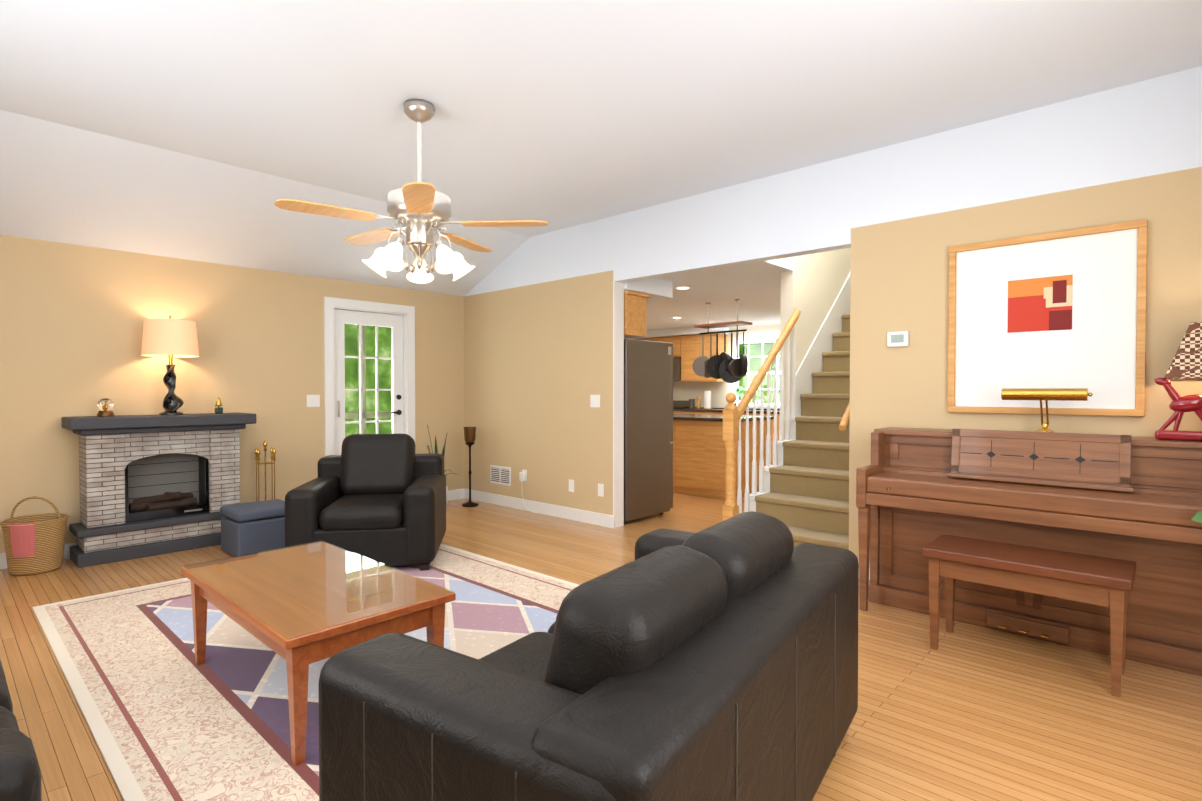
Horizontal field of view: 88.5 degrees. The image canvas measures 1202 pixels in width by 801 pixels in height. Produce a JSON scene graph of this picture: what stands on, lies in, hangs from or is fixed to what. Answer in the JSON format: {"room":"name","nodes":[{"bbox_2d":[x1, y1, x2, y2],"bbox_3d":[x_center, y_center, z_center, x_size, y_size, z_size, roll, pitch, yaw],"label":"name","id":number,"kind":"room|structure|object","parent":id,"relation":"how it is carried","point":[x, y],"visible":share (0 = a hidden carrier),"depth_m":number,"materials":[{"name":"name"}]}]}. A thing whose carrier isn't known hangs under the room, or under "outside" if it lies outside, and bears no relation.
{"room":"living room","nodes":[
{"label":"living room","id":0,"kind":"room"},
{"bbox_2d":[0,235,464,552],"bbox_3d":[-3.371,-0.004,5.159,0.120,2.300,5.220,1,1,43],"label":"wall","id":1,"kind":"structure","parent":0,"point":[73,317],"depth_m":5.01,"materials":[{"name":"beige paint"}]},
{"bbox_2d":[0,542,76,568],"bbox_3d":[-3.805,1.100,4.604,0.016,0.110,3.490,1,1,43],"label":"baseboard","id":2,"kind":"structure","parent":1,"relation":"attached to","point":[3,562],"depth_m":4.49,"materials":[{"name":"white wood"}]},
{"bbox_2d":[307,395,319,406],"bbox_3d":[-2.700,0.003,5.792,0.010,0.115,0.120,1,1,43],"label":"light switch","id":3,"kind":"object","parent":1,"relation":"attached to","point":[313,400],"visible":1,"depth_m":5.79,"materials":[{"name":"white plastic"}]},
{"bbox_2d":[334,309,403,454],"bbox_3d":[-2.343,0.109,6.254,0.080,1.999,0.748,1,1,43],"label":"door leaf","id":4,"kind":"structure","parent":1,"relation":"in","point":[360,319],"depth_m":6.22,"materials":[{"name":"white wood"}]},
{"bbox_2d":[324,297,414,455],"bbox_3d":[-2.357,0.069,6.265,0.160,2.121,0.950,1,1,43],"label":"door frame","id":5,"kind":"structure","parent":1,"relation":"attached to","point":[331,304],"depth_m":6.13,"materials":[{"name":"white wood"}]},
{"bbox_2d":[448,488,463,500],"bbox_3d":[-1.782,1.064,6.806,0.016,0.110,0.610,1,1,43],"label":"baseboard","id":6,"kind":"structure","parent":1,"relation":"attached to","point":[458,493],"depth_m":6.95,"materials":[{"name":"white wood"}]},
{"bbox_2d":[464,270,623,527],"bbox_3d":[-0.723,-0.023,6.352,2.406,2.300,0.128,1,1,43],"label":"wall","id":7,"kind":"structure","parent":0,"point":[543,361],"depth_m":6.06,"materials":[{"name":"beige paint"}]},
{"bbox_2d":[490,465,510,485],"bbox_3d":[-1.078,0.800,6.601,0.345,0.195,0.011,1,1,43],"label":"air vent","id":8,"kind":"object","parent":7,"relation":"in","point":[501,475],"visible":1,"depth_m":6.60,"materials":[{"name":"white metal"}]},
{"bbox_2d":[519,470,526,482],"bbox_3d":[-0.776,0.772,6.295,0.110,0.130,0.053,1,1,43],"label":"outlet","id":9,"kind":"object","parent":7,"relation":"attached to","point":[523,475],"depth_m":6.31,"materials":[{"name":"white plastic"}]},
{"bbox_2d":[464,488,614,527],"bbox_3d":[-0.725,1.073,6.279,2.286,0.110,0.016,1,1,43],"label":"baseboard","id":10,"kind":"structure","parent":7,"relation":"attached to","point":[594,518],"depth_m":6.11,"materials":[{"name":"white wood"}]},
{"bbox_2d":[569,479,573,491],"bbox_3d":[-0.259,0.801,5.821,0.054,0.112,0.053,1,1,43],"label":"outlet","id":11,"kind":"object","parent":7,"relation":"attached to","point":[571,482],"depth_m":5.87,"materials":[{"name":"white plastic"}]},
{"bbox_2d":[590,395,599,407],"bbox_3d":[-0.056,0.006,5.650,0.120,0.115,0.010,1,1,43],"label":"light switch","id":12,"kind":"object","parent":7,"relation":"attached to","point":[594,400],"visible":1,"depth_m":5.64,"materials":[{"name":"white plastic"}]},
{"bbox_2d":[598,483,603,496],"bbox_3d":[0.018,0.806,5.566,0.061,0.113,0.053,1,1,43],"label":"outlet","id":13,"kind":"object","parent":7,"relation":"attached to","point":[600,486],"depth_m":5.61,"materials":[{"name":"white plastic"}]},
{"bbox_2d":[624,290,649,337],"bbox_3d":[0.041,-0.802,5.960,0.845,0.400,0.335,1,1,43],"label":"upper cabinet","id":14,"kind":"object","parent":7,"relation":"attached to","point":[635,307],"visible":0.35,"depth_m":5.67,"materials":[{"name":"brown wood"}]},
{"bbox_2d":[0,492,1201,800],"bbox_3d":[0.356,1.175,5.230,8.300,0.060,10.500,1,1,43],"label":"floor","id":15,"kind":"structure","parent":0,"point":[966,712],"depth_m":2.46,"materials":[{"name":"brown wood"}]},
{"bbox_2d":[0,659,41,800],"bbox_3d":[-2.051,0.772,1.419,2.060,0.872,0.984,1,1,43],"label":"sofa","id":16,"kind":"object","parent":15,"relation":"on","point":[20,775],"visible":1,"depth_m":1.09,"materials":[{"name":"leather"}]},
{"bbox_2d":[0,496,68,575],"bbox_3d":[-3.861,0.908,4.212,0.352,0.508,0.352,1,1,43],"label":"basket","id":17,"kind":"object","parent":15,"relation":"on","point":[34,544],"visible":1,"depth_m":4.12,"materials":[{"name":"wicker"}]},
{"bbox_2d":[61,413,255,567],"bbox_3d":[-3.366,0.633,4.771,0.403,1.040,1.170,1,1,43],"label":"fireplace","id":18,"kind":"object","parent":15,"relation":"on","point":[154,485],"visible":0.88,"depth_m":4.67,"materials":[{"name":"brick"}]},
{"bbox_2d":[97,398,114,416],"bbox_3d":[-3.619,0.049,4.505,0.104,0.133,0.104,1,1,43],"label":"snow globe","id":19,"kind":"object","parent":18,"relation":"on","point":[105,406],"visible":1,"depth_m":4.47,"materials":[{"name":"brown glass"}]},
{"bbox_2d":[141,316,198,414],"bbox_3d":[-3.338,-0.275,4.784,0.456,0.772,0.365,1,1,43],"label":"lamp","id":20,"kind":"object","parent":18,"relation":"on","point":[171,338],"visible":1,"depth_m":4.65,"materials":[{"name":"black"}]},
{"bbox_2d":[215,397,222,413],"bbox_3d":[-3.126,0.039,5.043,0.060,0.136,0.060,1,1,43],"label":"tree figurine","id":21,"kind":"object","parent":18,"relation":"on","point":[218,410],"visible":1,"depth_m":5.03,"materials":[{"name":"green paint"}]},
{"bbox_2d":[220,499,284,556],"bbox_3d":[-2.632,0.980,4.761,0.420,0.345,0.440,1,1,43],"label":"ottoman","id":22,"kind":"object","parent":15,"relation":"on","point":[252,527],"visible":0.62,"depth_m":4.59,"materials":[{"name":"grey fabric"}]},
{"bbox_2d":[254,441,275,501],"bbox_3d":[-2.904,0.743,5.340,0.200,0.800,0.200,1,1,43],"label":"fireplace tools","id":23,"kind":"object","parent":15,"relation":"on","point":[272,452],"visible":0.52,"depth_m":5.33,"materials":[{"name":"gold metal"}]},
{"bbox_2d":[33,544,578,800],"bbox_3d":[-1.194,1.173,3.239,3.290,0.008,2.370,1,1,43],"label":"rug","id":24,"kind":"object","parent":15,"relation":"on","point":[166,717],"visible":0.33,"depth_m":2.64,"materials":[{"name":"beige fabric"}]},
{"bbox_2d":[181,541,455,765],"bbox_3d":[-1.219,0.963,2.580,1.200,0.450,0.630,1,1,43],"label":"coffee table","id":25,"kind":"object","parent":24,"relation":"on","point":[299,609],"visible":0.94,"depth_m":2.36,"materials":[{"name":"brown wood"}]},
{"bbox_2d":[285,433,445,570],"bbox_3d":[-1.666,0.706,4.523,0.960,0.901,0.934,0,1,-9],"label":"armchair","id":26,"kind":"object","parent":24,"relation":"on","point":[379,498],"visible":0.94,"depth_m":4.16,"materials":[{"name":"leather"}]},
{"bbox_2d":[427,425,456,505],"bbox_3d":[-1.699,0.692,6.514,0.321,0.864,0.260,1,1,43],"label":"snake plant","id":27,"kind":"object","parent":15,"relation":"on","point":[436,451],"visible":0.29,"depth_m":6.55,"materials":[{"name":"green plant"}]},
{"bbox_2d":[462,427,477,506],"bbox_3d":[-1.400,0.702,6.592,0.176,0.841,0.176,1,1,43],"label":"candle stand","id":28,"kind":"object","parent":15,"relation":"on","point":[469,435],"visible":1,"depth_m":6.55,"materials":[{"name":"black metal"}]},
{"bbox_2d":[318,511,858,800],"bbox_3d":[0.143,0.795,1.820,0.864,0.812,1.620,1,1,34],"label":"loveseat","id":29,"kind":"object","parent":15,"relation":"on","point":[717,662],"visible":1,"depth_m":1.29,"materials":[{"name":"leather"}]},
{"bbox_2d":[624,339,672,523],"bbox_3d":[0.222,0.279,6.130,0.746,1.698,0.784,1,1,43],"label":"fridge","id":30,"kind":"object","parent":15,"relation":"on","point":[648,427],"visible":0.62,"depth_m":5.83,"materials":[{"name":"silver metal"}]},
{"bbox_2d":[673,412,696,413],"bbox_3d":[1.595,0.618,10.521,0.435,0.880,0.611,1,1,43],"label":"base cabinet","id":31,"kind":"object","parent":15,"relation":"on","point":[673,412],"depth_m":10.29,"materials":[{"name":"brown wood"}]},
{"bbox_2d":[697,412,720,414],"bbox_3d":[1.921,0.623,10.221,0.450,0.880,0.611,1,1,43],"label":"base cabinet","id":32,"kind":"object","parent":15,"relation":"on","point":[718,413],"depth_m":9.96,"materials":[{"name":"brown wood"}]},
{"bbox_2d":[670,422,766,499],"bbox_3d":[1.316,0.668,7.524,1.200,0.880,0.812,1,1,43],"label":"kitchen island","id":33,"kind":"object","parent":15,"relation":"on","point":[699,457],"depth_m":7.13,"materials":[{"name":"brown wood"}]},
{"bbox_2d":[673,414,773,421],"bbox_3d":[1.320,0.208,7.520,1.280,0.040,0.880,1,1,43],"label":"island countertop","id":34,"kind":"structure","parent":33,"relation":"on","point":[676,417],"depth_m":7.24,"materials":[{"name":"black stone"}]},
{"bbox_2d":[745,412,772,464],"bbox_3d":[2.583,0.633,9.613,0.450,0.880,0.611,1,1,43],"label":"base cabinet","id":35,"kind":"object","parent":15,"relation":"on","point":[750,413],"depth_m":9.25,"materials":[{"name":"brown wood"}]},
{"bbox_2d":[673,408,779,415],"bbox_3d":[2.336,0.163,9.801,4.590,0.055,0.656,1,1,43],"label":"countertop","id":36,"kind":"structure","parent":35,"relation":"on","point":[674,409],"depth_m":10.03,"materials":[{"name":"black stone"}]},
{"bbox_2d":[689,384,779,408],"bbox_3d":[2.328,-0.077,10.007,2.055,0.442,0.342,1,1,43],"label":"kitchen items","id":37,"kind":"object","parent":36,"relation":"on","point":[707,399],"depth_m":10.31,"materials":[{"name":"white"}]},
{"bbox_2d":[773,416,778,439],"bbox_3d":[2.915,0.638,9.308,0.450,0.880,0.611,1,1,43],"label":"base cabinet","id":38,"kind":"object","parent":15,"relation":"on","point":[777,416],"depth_m":9.16,"materials":[{"name":"brown wood"}]},
{"bbox_2d":[750,272,850,549],"bbox_3d":[2.737,-0.411,5.949,0.912,3.088,4.173,1,1,43],"label":"stairs","id":39,"kind":"structure","parent":15,"relation":"on","point":[803,497],"depth_m":5.08,"materials":[{"name":"carpet"}]},
{"bbox_2d":[722,309,800,520],"bbox_3d":[1.353,0.171,5.066,0.104,1.953,1.199,1,1,43],"label":"balustrade","id":40,"kind":"object","parent":39,"relation":"on","point":[732,416],"visible":0.92,"depth_m":4.92,"materials":[{"name":"white wood"}]},
{"bbox_2d":[856,427,1201,675],"bbox_3d":[2.200,0.668,3.148,1.570,1.022,0.620,1,1,43],"label":"piano","id":41,"kind":"object","parent":15,"relation":"on","point":[1137,500],"visible":0.94,"depth_m":3.01,"materials":[{"name":"brown wood"}]},
{"bbox_2d":[1001,388,1092,431],"bbox_3d":[2.322,0.057,3.213,0.380,0.240,0.148,1,1,43],"label":"lamp","id":42,"kind":"object","parent":41,"relation":"on","point":[1065,394],"visible":0.98,"depth_m":3.18,"materials":[{"name":"gold metal"}]},
{"bbox_2d":[1154,322,1201,440],"bbox_3d":[2.772,-0.102,2.794,0.395,0.570,0.360,1,1,43],"label":"lamp","id":43,"kind":"object","parent":41,"relation":"on","point":[1186,362],"visible":1,"depth_m":2.78,"materials":[{"name":"red ceramic"}]},
{"bbox_2d":[922,534,1135,697],"bbox_3d":[1.929,0.942,2.814,0.760,0.485,0.375,1,1,43],"label":"piano bench","id":44,"kind":"object","parent":15,"relation":"on","point":[1098,580],"visible":1,"depth_m":2.70,"materials":[{"name":"brown wood"}]},
{"bbox_2d":[1191,511,1201,522],"bbox_3d":[2.691,0.561,2.413,0.564,1.260,0.642,1,1,43],"label":"plant","id":45,"kind":"object","parent":15,"relation":"on","point":[1197,517],"visible":1,"depth_m":2.43,"materials":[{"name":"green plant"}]},
{"bbox_2d":[0,0,1201,330],"bbox_3d":[0.360,-1.423,5.103,8.020,0.540,10.220,1,1,43],"label":"ceiling","id":46,"kind":"structure","parent":0,"point":[206,130],"depth_m":3.32,"materials":[{"name":"white paint"}]},
{"bbox_2d":[275,99,547,283],"bbox_3d":[-1.032,-1.137,3.378,1.310,0.934,1.343,1,1,43],"label":"ceiling fan","id":47,"kind":"object","parent":46,"relation":"hanging from","point":[419,210],"visible":1,"depth_m":3.28,"materials":[{"name":"silver metal"}]},
{"bbox_2d":[675,286,690,289],"bbox_3d":[0.856,-1.171,6.431,0.168,0.007,0.168,1,1,34],"label":"recessed light","id":48,"kind":"object","parent":46,"relation":"in","point":[683,288],"depth_m":6.43,"materials":[{"name":"white"}]},
{"bbox_2d":[692,299,751,382],"bbox_3d":[1.442,-0.697,7.383,0.793,0.985,0.276,1,1,43],"label":"pot rack","id":49,"kind":"object","parent":46,"relation":"hanging from","point":[725,367],"visible":1,"depth_m":7.33,"materials":[{"name":"brown metal"}]},
{"bbox_2d":[624,278,671,300],"bbox_3d":[-0.167,-1.094,6.383,1.720,0.160,0.695,1,1,43],"label":"ceiling soffit","id":50,"kind":"structure","parent":0,"point":[656,288],"depth_m":5.85,"materials":[{"name":"white paint"}]},
{"bbox_2d":[633,327,728,338],"bbox_3d":[1.356,-1.187,10.826,1.750,0.120,0.450,1,1,43],"label":"ceiling soffit","id":51,"kind":"structure","parent":0,"point":[685,331],"depth_m":10.56,"materials":[{"name":"white paint"}]},
{"bbox_2d":[673,323,779,408],"bbox_3d":[2.605,-0.084,10.083,4.620,2.300,0.120,1,1,43],"label":"wall","id":52,"kind":"structure","parent":0,"point":[687,391],"depth_m":10.48,"materials":[{"name":"beige paint"}]},
{"bbox_2d":[635,338,658,341],"bbox_3d":[0.937,-0.949,11.283,0.500,0.350,0.340,1,1,43],"label":"upper cabinet","id":53,"kind":"object","parent":52,"relation":"attached to","point":[647,339],"depth_m":11.09,"materials":[{"name":"brown wood"}]},
{"bbox_2d":[659,337,678,356],"bbox_3d":[1.305,-0.944,10.945,0.500,0.350,0.340,1,1,43],"label":"upper cabinet","id":54,"kind":"object","parent":52,"relation":"attached to","point":[675,340],"depth_m":10.74,"materials":[{"name":"brown wood"}]},
{"bbox_2d":[673,357,678,380],"bbox_3d":[1.190,-0.555,11.003,0.740,0.410,0.409,1,1,43],"label":"microwave","id":55,"kind":"object","parent":52,"relation":"attached to","point":[675,359],"depth_m":10.68,"materials":[{"name":"black metal"}]},
{"bbox_2d":[679,335,698,380],"bbox_3d":[1.619,-0.719,10.655,0.360,0.790,0.348,1,1,43],"label":"upper cabinet","id":56,"kind":"object","parent":52,"relation":"attached to","point":[687,351],"depth_m":10.54,"materials":[{"name":"brown wood"}]},
{"bbox_2d":[699,333,726,380],"bbox_3d":[1.884,-0.715,10.411,0.360,0.790,0.348,1,1,43],"label":"upper cabinet","id":57,"kind":"object","parent":52,"relation":"attached to","point":[706,336],"depth_m":10.28,"materials":[{"name":"brown wood"}]},
{"bbox_2d":[735,339,779,408],"bbox_3d":[2.765,-0.425,9.822,1.620,1.110,0.200,1,1,43],"label":"kitchen window","id":58,"kind":"structure","parent":52,"relation":"in","point":[748,372],"depth_m":10.06,"materials":[{"name":"white wood"}]},
{"bbox_2d":[777,249,844,439],"bbox_3d":[2.660,-1.378,6.617,0.120,5.000,5.120,1,1,43],"label":"wall","id":59,"kind":"structure","parent":0,"point":[812,285],"depth_m":5.72,"materials":[{"name":"beige paint"}]},
{"bbox_2d":[465,66,1201,295],"bbox_3d":[0.909,-1.364,4.830,6.840,0.630,0.120,1,1,43],"label":"wall band","id":60,"kind":"object","parent":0,"point":[1150,127],"visible":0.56,"depth_m":3.91,"materials":[{"name":"white paint"}]},
{"bbox_2d":[845,248,850,280],"bbox_3d":[3.426,-1.366,5.914,0.120,5.000,5.120,1,1,43],"label":"wall","id":61,"kind":"structure","parent":0,"point":[848,250],"depth_m":6.43,"materials":[{"name":"beige paint"}]},
{"bbox_2d":[838,402,849,430],"bbox_3d":[2.635,-1.109,5.205,0.068,2.588,3.030,1,1,43],"label":"wall rail","id":62,"kind":"object","parent":61,"relation":"attached to","point":[844,422],"visible":0.19,"depth_m":4.15,"materials":[{"name":"brown wood"}]},
{"bbox_2d":[849,167,1201,561],"bbox_3d":[2.559,0.026,3.337,2.360,2.300,0.120,1,1,43],"label":"wall","id":63,"kind":"structure","parent":0,"point":[899,277],"depth_m":3.64,"materials":[{"name":"beige paint"}]},
{"bbox_2d":[887,331,908,346],"bbox_3d":[1.864,-0.385,3.870,0.125,0.095,0.025,1,1,43],"label":"thermostat","id":64,"kind":"object","parent":63,"relation":"attached to","point":[898,339],"visible":1,"depth_m":3.86,"materials":[{"name":"white plastic"}]},
{"bbox_2d":[947,219,1147,416],"bbox_3d":[2.394,-0.415,3.372,0.880,0.980,0.034,1,1,43],"label":"picture frame","id":65,"kind":"object","parent":63,"relation":"attached to","point":[1064,309],"visible":0.98,"depth_m":3.33,"materials":[{"name":"white paper"}]},
{"label":"outside","id":66,"kind":"structure","parent":0,"visible":0},
{"bbox_2d":[344,324,391,437],"bbox_3d":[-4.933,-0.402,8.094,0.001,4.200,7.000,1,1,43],"label":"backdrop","id":67,"kind":"structure","parent":66,"point":[385,383],"depth_m":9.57,"materials":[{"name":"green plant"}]},
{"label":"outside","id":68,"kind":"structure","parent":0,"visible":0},
{"bbox_2d":[345,325,391,433],"bbox_3d":[-3.339,-0.164,6.973,2.270,2.760,4.500,1,1,43],"label":"porch","id":69,"kind":"object","parent":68,"point":[349,415],"depth_m":8.47,"materials":[{"name":"white"}]},
{"bbox_2d":[739,342,779,402],"bbox_3d":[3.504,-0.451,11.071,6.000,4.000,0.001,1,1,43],"label":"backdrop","id":70,"kind":"structure","parent":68,"point":[756,365],"depth_m":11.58,"materials":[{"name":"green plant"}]}
]}

